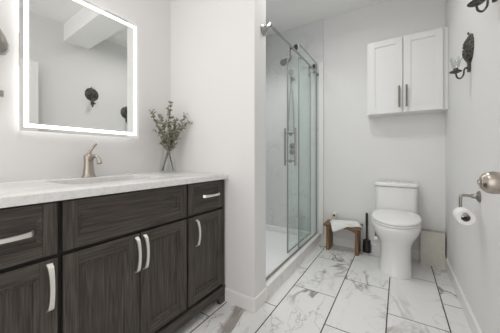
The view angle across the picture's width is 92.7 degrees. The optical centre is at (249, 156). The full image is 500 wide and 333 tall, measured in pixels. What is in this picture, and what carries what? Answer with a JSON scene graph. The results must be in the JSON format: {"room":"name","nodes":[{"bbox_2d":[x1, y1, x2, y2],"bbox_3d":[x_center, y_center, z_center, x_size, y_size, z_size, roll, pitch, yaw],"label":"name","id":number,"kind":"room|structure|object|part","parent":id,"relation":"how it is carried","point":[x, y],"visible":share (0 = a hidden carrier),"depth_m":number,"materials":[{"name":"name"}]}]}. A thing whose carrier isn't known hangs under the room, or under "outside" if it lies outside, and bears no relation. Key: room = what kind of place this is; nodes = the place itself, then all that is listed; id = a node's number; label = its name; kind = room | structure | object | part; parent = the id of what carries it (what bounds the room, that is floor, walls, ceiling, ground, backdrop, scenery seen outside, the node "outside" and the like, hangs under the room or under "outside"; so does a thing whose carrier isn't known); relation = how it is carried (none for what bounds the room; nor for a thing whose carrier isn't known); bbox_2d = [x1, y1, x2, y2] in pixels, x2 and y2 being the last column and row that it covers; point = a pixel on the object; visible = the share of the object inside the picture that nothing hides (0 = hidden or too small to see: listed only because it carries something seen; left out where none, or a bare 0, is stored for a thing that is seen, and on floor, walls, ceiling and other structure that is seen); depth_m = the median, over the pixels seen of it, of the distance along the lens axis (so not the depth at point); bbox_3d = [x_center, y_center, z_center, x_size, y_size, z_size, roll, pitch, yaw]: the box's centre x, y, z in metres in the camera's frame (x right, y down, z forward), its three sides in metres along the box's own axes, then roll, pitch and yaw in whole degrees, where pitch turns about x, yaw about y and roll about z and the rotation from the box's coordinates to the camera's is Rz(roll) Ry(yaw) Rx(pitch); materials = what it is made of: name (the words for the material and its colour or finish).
{"room":"bathroom","nodes":[
{"label":"bathroom","id":0,"kind":"room"},
{"bbox_2d":[0,0,169,181],"bbox_3d":[-0.944,-0.302,1.603,0.100,2.605,4.120,0,0,32],"label":"wall","id":1,"kind":"structure","parent":0,"point":[24,155],"depth_m":1.53,"materials":[{"name":"white paint"}]},
{"bbox_2d":[0,29,8,54],"bbox_3d":[-1.163,-0.557,1.079,0.119,0.192,0.083,0,0,11],"label":"wall fitting","id":2,"kind":"object","parent":1,"relation":"attached to","point":[4,45],"visible":1,"depth_m":1.07,"materials":[{"name":"grey metal"}]},
{"bbox_2d":[19,0,137,137],"bbox_3d":[-0.964,-0.523,1.422,0.031,0.790,0.616,0,0,34],"label":"backlit mirror","id":3,"kind":"object","parent":1,"relation":"attached to","point":[78,59],"visible":1,"depth_m":1.36,"materials":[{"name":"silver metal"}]},
{"bbox_2d":[170,0,265,297],"bbox_3d":[-0.274,-0.302,1.818,0.810,2.605,0.155,0,0,32],"label":"wall partition","id":4,"kind":"structure","parent":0,"point":[218,47],"depth_m":1.65,"materials":[{"name":"white paint"}]},
{"bbox_2d":[225,287,266,312],"bbox_3d":[-0.027,0.956,1.657,0.244,0.088,0.167,0,0,32],"label":"baseboard","id":5,"kind":"structure","parent":4,"relation":"attached to","point":[249,303],"depth_m":1.58,"materials":[{"name":"white"}]},
{"bbox_2d":[267,235,320,299],"bbox_3d":[0.436,0.959,2.259,0.088,0.082,1.345,0,0,32],"label":"trim","id":6,"kind":"structure","parent":5,"relation":"attached to","point":[283,276],"depth_m":2.03,"materials":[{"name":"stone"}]},
{"bbox_2d":[266,232,320,287],"bbox_3d":[0.438,0.911,2.258,0.092,0.013,1.344,0,0,32],"label":"shower curb","id":7,"kind":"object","parent":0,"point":[289,262],"depth_m":2.08,"materials":[{"name":"white"}]},
{"bbox_2d":[261,21,318,280],"bbox_3d":[0.443,-0.097,2.202,0.080,2.003,1.409,0,0,32],"label":"screen","id":8,"kind":"object","parent":7,"relation":"on","point":[264,29],"visible":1,"depth_m":2.31,"materials":[{"name":"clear glass"}]},
{"bbox_3d":[0.468,-0.965,2.261,0.040,0.040,1.284,0,0,32],"label":"rail","id":9,"kind":"part","parent":8,"relation":"part of","materials":[{"name":"silver metal"}]},
{"bbox_2d":[284,44,315,252],"bbox_3d":[0.528,-0.071,2.467,0.140,1.919,0.672,0,0,32],"label":"shower door","id":10,"kind":"structure","parent":8,"relation":"attached to","point":[295,45],"depth_m":2.21,"materials":[{"name":"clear glass"}]},
{"bbox_3d":[0.377,-0.091,2.240,0.125,0.353,0.036,0,0,32],"label":"handle","id":11,"kind":"part","parent":10,"relation":"part of","materials":[{"name":"silver metal"}]},
{"bbox_2d":[175,242,471,332],"bbox_3d":[-0.069,1.050,1.057,2.164,0.100,4.120,0,0,32],"label":"floor","id":12,"kind":"structure","parent":0,"point":[334,290],"depth_m":1.61,"materials":[{"name":"stone"}]},
{"bbox_2d":[0,179,224,332],"bbox_3d":[-0.742,0.578,1.261,0.604,0.845,1.263,0,0,32],"label":"vanity cabinet","id":13,"kind":"object","parent":12,"relation":"on","point":[147,260],"visible":0.98,"depth_m":1.02,"materials":[{"name":"black wood"}]},
{"bbox_3d":[-0.747,0.253,0.715,0.031,0.018,0.160,0,0,32],"label":"handle","id":14,"kind":"part","parent":13,"relation":"part of","materials":[{"name":"white metal"}]},
{"bbox_3d":[-0.765,0.614,0.726,0.014,0.412,0.190,0,0,32],"label":"panel","id":15,"kind":"part","parent":13,"relation":"part of","materials":[{"name":"brown wood"}]},
{"bbox_3d":[-0.765,0.253,0.726,0.014,0.097,0.206,0,0,32],"label":"panel","id":16,"kind":"part","parent":13,"relation":"part of","materials":[{"name":"brown wood"}]},
{"bbox_3d":[-0.765,0.253,0.727,0.018,0.181,0.290,0,0,32],"label":"drawer","id":17,"kind":"part","parent":13,"relation":"part of","materials":[{"name":"brown wood"}]},
{"bbox_3d":[-0.765,0.614,0.727,0.018,0.512,0.290,0,0,32],"label":"door","id":18,"kind":"part","parent":13,"relation":"part of","materials":[{"name":"brown wood"}]},
{"bbox_3d":[-0.682,0.453,0.817,0.033,0.165,0.018,0,0,32],"label":"handle","id":19,"kind":"part","parent":13,"relation":"part of","materials":[{"name":"white metal"}]},
{"bbox_3d":[-0.601,0.614,0.990,0.018,0.512,0.299,0,0,32],"label":"door","id":20,"kind":"part","parent":13,"relation":"part of","materials":[{"name":"brown wood"}]},
{"bbox_3d":[-0.600,0.614,0.989,0.014,0.412,0.199,0,0,32],"label":"panel","id":21,"kind":"part","parent":13,"relation":"part of","materials":[{"name":"brown wood"}]},
{"bbox_2d":[0,171,227,207],"bbox_3d":[-0.748,0.137,1.256,0.600,0.033,1.298,0,0,32],"label":"countertop","id":22,"kind":"structure","parent":13,"relation":"on","point":[26,192],"depth_m":1.06,"materials":[{"name":"stone"}]},
{"bbox_2d":[81,143,101,177],"bbox_3d":[-0.899,0.019,1.365,0.170,0.202,0.072,0,0,32],"label":"sink faucet","id":23,"kind":"object","parent":22,"relation":"on","point":[88,170],"visible":1,"depth_m":1.37,"materials":[{"name":"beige metal"}]},
{"bbox_3d":[-0.929,-0.041,1.394,0.061,0.082,0.031,0,0,-1],"label":"lever","id":24,"kind":"part","parent":23,"relation":"part of","materials":[{"name":"silver metal"}]},
{"bbox_3d":[-0.888,0.017,1.358,0.143,0.058,0.028,0,0,32],"label":"spout","id":25,"kind":"part","parent":23,"relation":"part of","materials":[{"name":"silver metal"}]},
{"bbox_3d":[-0.611,0.012,1.778,0.128,0.214,0.128,0,0,32],"label":"glass vase","id":26,"kind":"object","parent":22,"relation":"on","visible":0},
{"bbox_2d":[148,109,173,169],"bbox_3d":[-0.654,-0.121,1.781,0.145,0.452,0.183,0,0,32],"label":"leafy sprig","id":27,"kind":"object","parent":26,"relation":"in","point":[154,120],"visible":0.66,"depth_m":1.75,"materials":[{"name":"brown"}]},
{"bbox_2d":[157,114,172,165],"bbox_3d":[-0.626,-0.108,1.758,0.116,0.426,0.123,0,0,32],"label":"leafy sprig","id":28,"kind":"object","parent":26,"relation":"in","point":[164,125],"visible":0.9,"depth_m":1.75,"materials":[{"name":"brown"}]},
{"bbox_2d":[161,101,176,165],"bbox_3d":[-0.607,-0.155,1.784,0.116,0.519,0.093,0,0,-35],"label":"leafy sprig","id":29,"kind":"object","parent":26,"relation":"in","point":[170,102],"visible":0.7,"depth_m":1.78,"materials":[{"name":"brown"}]},
{"bbox_2d":[163,118,178,170],"bbox_3d":[-0.598,-0.098,1.797,0.121,0.405,0.098,0,0,-43],"label":"leafy sprig","id":30,"kind":"object","parent":26,"relation":"in","point":[176,119],"visible":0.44,"depth_m":1.80,"materials":[{"name":"brown"}]},
{"bbox_2d":[162,112,186,168],"bbox_3d":[-0.566,-0.119,1.795,0.172,0.447,0.116,0,0,4],"label":"leafy sprig","id":31,"kind":"object","parent":26,"relation":"in","point":[184,117],"visible":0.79,"depth_m":1.80,"materials":[{"name":"brown"}]},
{"bbox_2d":[162,121,191,170],"bbox_3d":[-0.550,-0.087,1.796,0.213,0.384,0.134,0,0,-40],"label":"leafy sprig","id":32,"kind":"object","parent":26,"relation":"in","point":[185,124],"visible":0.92,"depth_m":1.77,"materials":[{"name":"brown"}]},
{"bbox_3d":[-0.524,0.253,1.113,0.018,0.181,0.590,0,0,32],"label":"drawer","id":33,"kind":"part","parent":13,"relation":"part of","materials":[{"name":"brown wood"}]},
{"bbox_3d":[-0.523,0.253,1.113,0.014,0.089,0.498,0,0,32],"label":"panel","id":34,"kind":"part","parent":13,"relation":"part of","materials":[{"name":"brown wood"}]},
{"bbox_3d":[-0.511,0.453,1.091,0.033,0.165,0.018,0,0,32],"label":"handle","id":35,"kind":"part","parent":13,"relation":"part of","materials":[{"name":"white metal"}]},
{"bbox_3d":[-0.489,0.453,1.126,0.033,0.165,0.018,0,0,32],"label":"handle","id":36,"kind":"part","parent":13,"relation":"part of","materials":[{"name":"white metal"}]},
{"bbox_3d":[-0.443,0.614,1.242,0.018,0.512,0.286,0,0,32],"label":"door","id":37,"kind":"part","parent":13,"relation":"part of","materials":[{"name":"brown wood"}]},
{"bbox_3d":[-0.443,0.614,1.242,0.014,0.412,0.186,0,0,32],"label":"panel","id":38,"kind":"part","parent":13,"relation":"part of","materials":[{"name":"brown wood"}]},
{"bbox_3d":[-0.307,0.458,1.418,0.033,0.160,0.018,0,0,32],"label":"handle","id":39,"kind":"part","parent":13,"relation":"part of","materials":[{"name":"white metal"}]},
{"bbox_3d":[-0.279,0.253,1.505,0.018,0.181,0.306,0,0,32],"label":"drawer","id":40,"kind":"part","parent":13,"relation":"part of","materials":[{"name":"brown wood"}]},
{"bbox_3d":[-0.279,0.614,1.505,0.018,0.512,0.306,0,0,32],"label":"door","id":41,"kind":"part","parent":13,"relation":"part of","materials":[{"name":"brown wood"}]},
{"bbox_3d":[-0.278,0.253,1.505,0.014,0.097,0.222,0,0,32],"label":"panel","id":42,"kind":"part","parent":13,"relation":"part of","materials":[{"name":"brown wood"}]},
{"bbox_3d":[-0.278,0.614,1.505,0.014,0.412,0.206,0,0,32],"label":"panel","id":43,"kind":"part","parent":13,"relation":"part of","materials":[{"name":"brown wood"}]},
{"bbox_3d":[-0.238,0.247,1.530,0.031,0.018,0.155,0,0,32],"label":"handle","id":44,"kind":"part","parent":13,"relation":"part of","materials":[{"name":"white metal"}]},
{"bbox_2d":[266,224,312,273],"bbox_3d":[0.089,0.952,2.476,0.728,0.097,1.343,0,0,32],"label":"shower pan","id":45,"kind":"object","parent":12,"relation":"on","point":[276,236],"visible":0.12,"depth_m":2.71,"materials":[{"name":"white plastic"}]},
{"bbox_2d":[323,219,362,255],"bbox_3d":[0.993,0.859,2.545,0.366,0.282,0.210,0,0,32],"label":"wooden stool","id":46,"kind":"object","parent":12,"relation":"on","point":[357,230],"visible":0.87,"depth_m":2.52,"materials":[{"name":"brown wood"}]},
{"bbox_3d":[0.874,0.870,2.620,0.032,0.260,0.170,0,0,32],"label":"leg","id":47,"kind":"part","parent":46,"relation":"part of","materials":[{"name":"brown wood"}]},
{"bbox_3d":[0.993,0.729,2.545,0.366,0.022,0.210,0,0,32],"label":"seat","id":48,"kind":"part","parent":46,"relation":"part of","materials":[{"name":"brown wood"}]},
{"bbox_2d":[330,219,361,231],"bbox_3d":[1.004,0.733,2.515,0.290,0.098,0.190,0,0,13],"label":"folded towel","id":49,"kind":"object","parent":46,"relation":"on","point":[336,225],"visible":1,"depth_m":2.47,"materials":[{"name":"white fabric"}]},
{"bbox_3d":[1.116,0.870,2.468,0.032,0.260,0.170,0,0,32],"label":"leg","id":50,"kind":"part","parent":46,"relation":"part of","materials":[{"name":"brown wood"}]},
{"bbox_2d":[363,213,370,252],"bbox_3d":[1.224,0.794,2.499,0.078,0.409,0.078,0,0,32],"label":"toilet brush","id":51,"kind":"object","parent":12,"relation":"on","point":[366,242],"visible":1,"depth_m":2.48,"materials":[{"name":"black plastic"}]},
{"bbox_3d":[1.224,0.739,2.499,0.067,0.298,0.067,0,0,32],"label":"handle","id":52,"kind":"part","parent":51,"relation":"part of","materials":[{"name":"black plastic"}]},
{"bbox_2d":[371,181,420,279],"bbox_3d":[1.306,0.621,2.141,0.372,0.759,0.585,0,0,32],"label":"toilet","id":53,"kind":"object","parent":12,"relation":"on","point":[396,222],"visible":1,"depth_m":2.01,"materials":[{"name":"white ceramic"}]},
{"bbox_3d":[1.252,0.525,2.055,0.372,0.060,0.383,0,0,32],"label":"lid","id":54,"kind":"part","parent":53,"relation":"part of","materials":[{"name":"white ceramic"}]},
{"bbox_3d":[1.408,0.464,2.305,0.346,0.352,0.188,0,0,32],"label":"tank","id":55,"kind":"part","parent":53,"relation":"part of","materials":[{"name":"white ceramic"}]},
{"bbox_3d":[1.407,0.266,2.303,0.356,0.035,0.202,0,0,32],"label":"tank lid","id":56,"kind":"part","parent":53,"relation":"part of","materials":[{"name":"white ceramic"}]},
{"bbox_3d":[1.253,0.550,2.056,0.370,0.046,0.384,0,0,32],"label":"seat","id":57,"kind":"part","parent":53,"relation":"part of","materials":[{"name":"white ceramic"}]},
{"bbox_3d":[1.298,0.772,2.128,0.370,0.455,0.546,0,0,32],"label":"bowl","id":58,"kind":"part","parent":53,"relation":"part of","materials":[{"name":"white ceramic"}]},
{"bbox_2d":[420,228,444,268],"bbox_3d":[1.685,0.844,2.207,0.181,0.312,0.084,0,0,32],"label":"waste bin","id":59,"kind":"object","parent":12,"relation":"on","point":[432,242],"visible":0.85,"depth_m":2.17,"materials":[{"name":"beige plastic"}]},
{"bbox_2d":[266,0,385,35],"bbox_3d":[-0.069,-1.655,1.057,2.164,0.100,4.120,0,0,32],"label":"ceiling","id":60,"kind":"structure","parent":0,"point":[284,15],"depth_m":2.62,"materials":[{"name":"white paint"}]},
{"bbox_2d":[266,0,444,250],"bbox_3d":[0.992,-0.302,2.757,1.964,2.605,0.112,0,0,32],"label":"wall","id":61,"kind":"structure","parent":0,"point":[360,150],"depth_m":2.65,"materials":[{"name":"white paint"}]},
{"bbox_2d":[280,58,289,65],"bbox_3d":[0.434,-1.171,2.943,0.079,0.124,0.164,0,0,32],"label":"shower","id":62,"kind":"object","parent":61,"relation":"attached to","point":[283,62],"visible":0.89,"depth_m":2.90,"materials":[{"name":"grey metal"}]},
{"bbox_2d":[288,69,293,135],"bbox_3d":[0.506,-0.654,2.939,0.075,0.810,0.102,0,0,16],"label":"shower","id":63,"kind":"object","parent":61,"relation":"attached to","point":[290,72],"visible":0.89,"depth_m":2.94,"materials":[{"name":"grey metal"}]},
{"bbox_2d":[289,143,293,154],"bbox_3d":[0.524,-0.098,2.956,0.092,0.147,0.046,0,0,32],"label":"shower valve","id":64,"kind":"object","parent":61,"relation":"attached to","point":[291,145],"visible":0.89,"depth_m":2.96,"materials":[{"name":"grey metal"}]},
{"bbox_2d":[319,62,322,234],"bbox_3d":[0.829,-0.098,2.782,0.050,2.005,0.018,0,0,32],"label":"trim","id":65,"kind":"structure","parent":61,"relation":"attached to","point":[320,63],"depth_m":2.77,"materials":[{"name":"white"}]},
{"bbox_2d":[332,212,336,219],"bbox_3d":[0.953,0.688,2.700,0.062,0.115,0.048,0,0,32],"label":"electrical outlet","id":66,"kind":"object","parent":61,"relation":"attached to","point":[334,214],"visible":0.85,"depth_m":2.68,"materials":[{"name":"white plastic"}]},
{"bbox_2d":[323,235,419,260],"bbox_3d":[1.329,0.956,2.488,1.109,0.088,0.012,0,0,32],"label":"baseboard","id":67,"kind":"structure","parent":61,"relation":"attached to","point":[415,254],"depth_m":2.60,"materials":[{"name":"white"}]},
{"bbox_2d":[367,27,447,117],"bbox_3d":[1.478,-0.772,2.281,0.635,0.720,0.203,0,0,32],"label":"upper cabinet","id":68,"kind":"object","parent":61,"relation":"attached to","point":[407,74],"visible":1,"depth_m":2.20,"materials":[{"name":"white wood"}]},
{"bbox_3d":[1.311,-0.772,2.317,0.287,0.712,0.020,0,0,32],"label":"door","id":69,"kind":"part","parent":68,"relation":"part of","materials":[{"name":"white wood"}]},
{"bbox_3d":[1.313,-0.772,2.320,0.175,0.600,0.009,0,0,32],"label":"panel","id":70,"kind":"part","parent":68,"relation":"part of","materials":[{"name":"white wood"}]},
{"bbox_3d":[1.397,-0.562,2.232,0.015,0.200,0.034,0,0,32],"label":"handle","id":71,"kind":"part","parent":68,"relation":"part of","materials":[{"name":"silver metal"}]},
{"bbox_3d":[1.446,-0.562,2.201,0.015,0.200,0.034,0,0,32],"label":"handle","id":72,"kind":"part","parent":68,"relation":"part of","materials":[{"name":"silver metal"}]},
{"bbox_3d":[1.563,-0.772,2.160,0.292,0.712,0.020,0,0,32],"label":"door","id":73,"kind":"part","parent":68,"relation":"part of","materials":[{"name":"white wood"}]},
{"bbox_3d":[1.565,-0.772,2.163,0.180,0.600,0.009,0,0,32],"label":"panel","id":74,"kind":"part","parent":68,"relation":"part of","materials":[{"name":"white wood"}]},
{"bbox_2d":[445,0,499,332],"bbox_3d":[0.807,-0.302,0.510,0.100,2.605,4.120,0,0,32],"label":"wall","id":75,"kind":"structure","parent":0,"point":[472,116],"depth_m":1.33,"materials":[{"name":"white paint"}]},
{"bbox_2d":[449,32,473,78],"bbox_3d":[1.275,-0.606,1.451,0.100,0.276,0.162,0,0,32],"label":"candle sconce","id":76,"kind":"object","parent":75,"relation":"attached to","point":[468,45],"visible":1,"depth_m":1.42,"materials":[{"name":"brown metal"}]},
{"bbox_3d":[1.278,-0.503,1.441,0.064,0.070,0.012,0,0,24],"label":"arm","id":77,"kind":"part","parent":76,"relation":"part of","materials":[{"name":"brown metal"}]},
{"bbox_2d":[445,255,481,332],"bbox_3d":[0.729,0.953,0.492,0.012,0.095,4.008,0,0,32],"label":"baseboard","id":78,"kind":"structure","parent":75,"relation":"attached to","point":[473,324],"depth_m":1.55,"materials":[{"name":"white wood"}]},
{"bbox_2d":[459,191,480,216],"bbox_3d":[1.153,0.243,1.244,0.088,0.122,0.159,0,0,32],"label":"toilet paper holder","id":79,"kind":"object","parent":75,"relation":"attached to","point":[477,196],"visible":0.76,"depth_m":1.27,"materials":[{"name":"grey metal"}]},
{"bbox_2d":[453,207,475,224],"bbox_3d":[1.121,0.311,1.251,0.075,0.075,0.098,0,0,32],"label":"toilet paper roll","id":80,"kind":"object","parent":79,"relation":"hanging from","point":[458,212],"visible":0.94,"depth_m":1.22,"materials":[{"name":"white paper"}]},
{"bbox_3d":[1.135,0.253,1.242,0.059,0.101,0.137,0,0,32],"label":"arm","id":81,"kind":"part","parent":79,"relation":"part of","materials":[{"name":"grey metal"}]},
{"bbox_2d":[467,0,496,12],"bbox_3d":[1.035,-0.778,1.067,0.100,0.276,0.162,0,0,32],"label":"candle sconce","id":82,"kind":"object","parent":75,"relation":"attached to","point":[474,3],"visible":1,"depth_m":1.06,"materials":[{"name":"brown metal"}]},
{"bbox_3d":[1.039,-0.675,1.057,0.064,0.070,0.012,0,0,24],"label":"arm","id":83,"kind":"part","parent":82,"relation":"part of","materials":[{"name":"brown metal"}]},
{"bbox_2d":[477,171,499,193],"bbox_3d":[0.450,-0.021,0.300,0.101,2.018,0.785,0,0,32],"label":"door knob","id":84,"kind":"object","parent":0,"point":[489,182],"depth_m":0.59,"materials":[{"name":"silver metal"}]}
]}

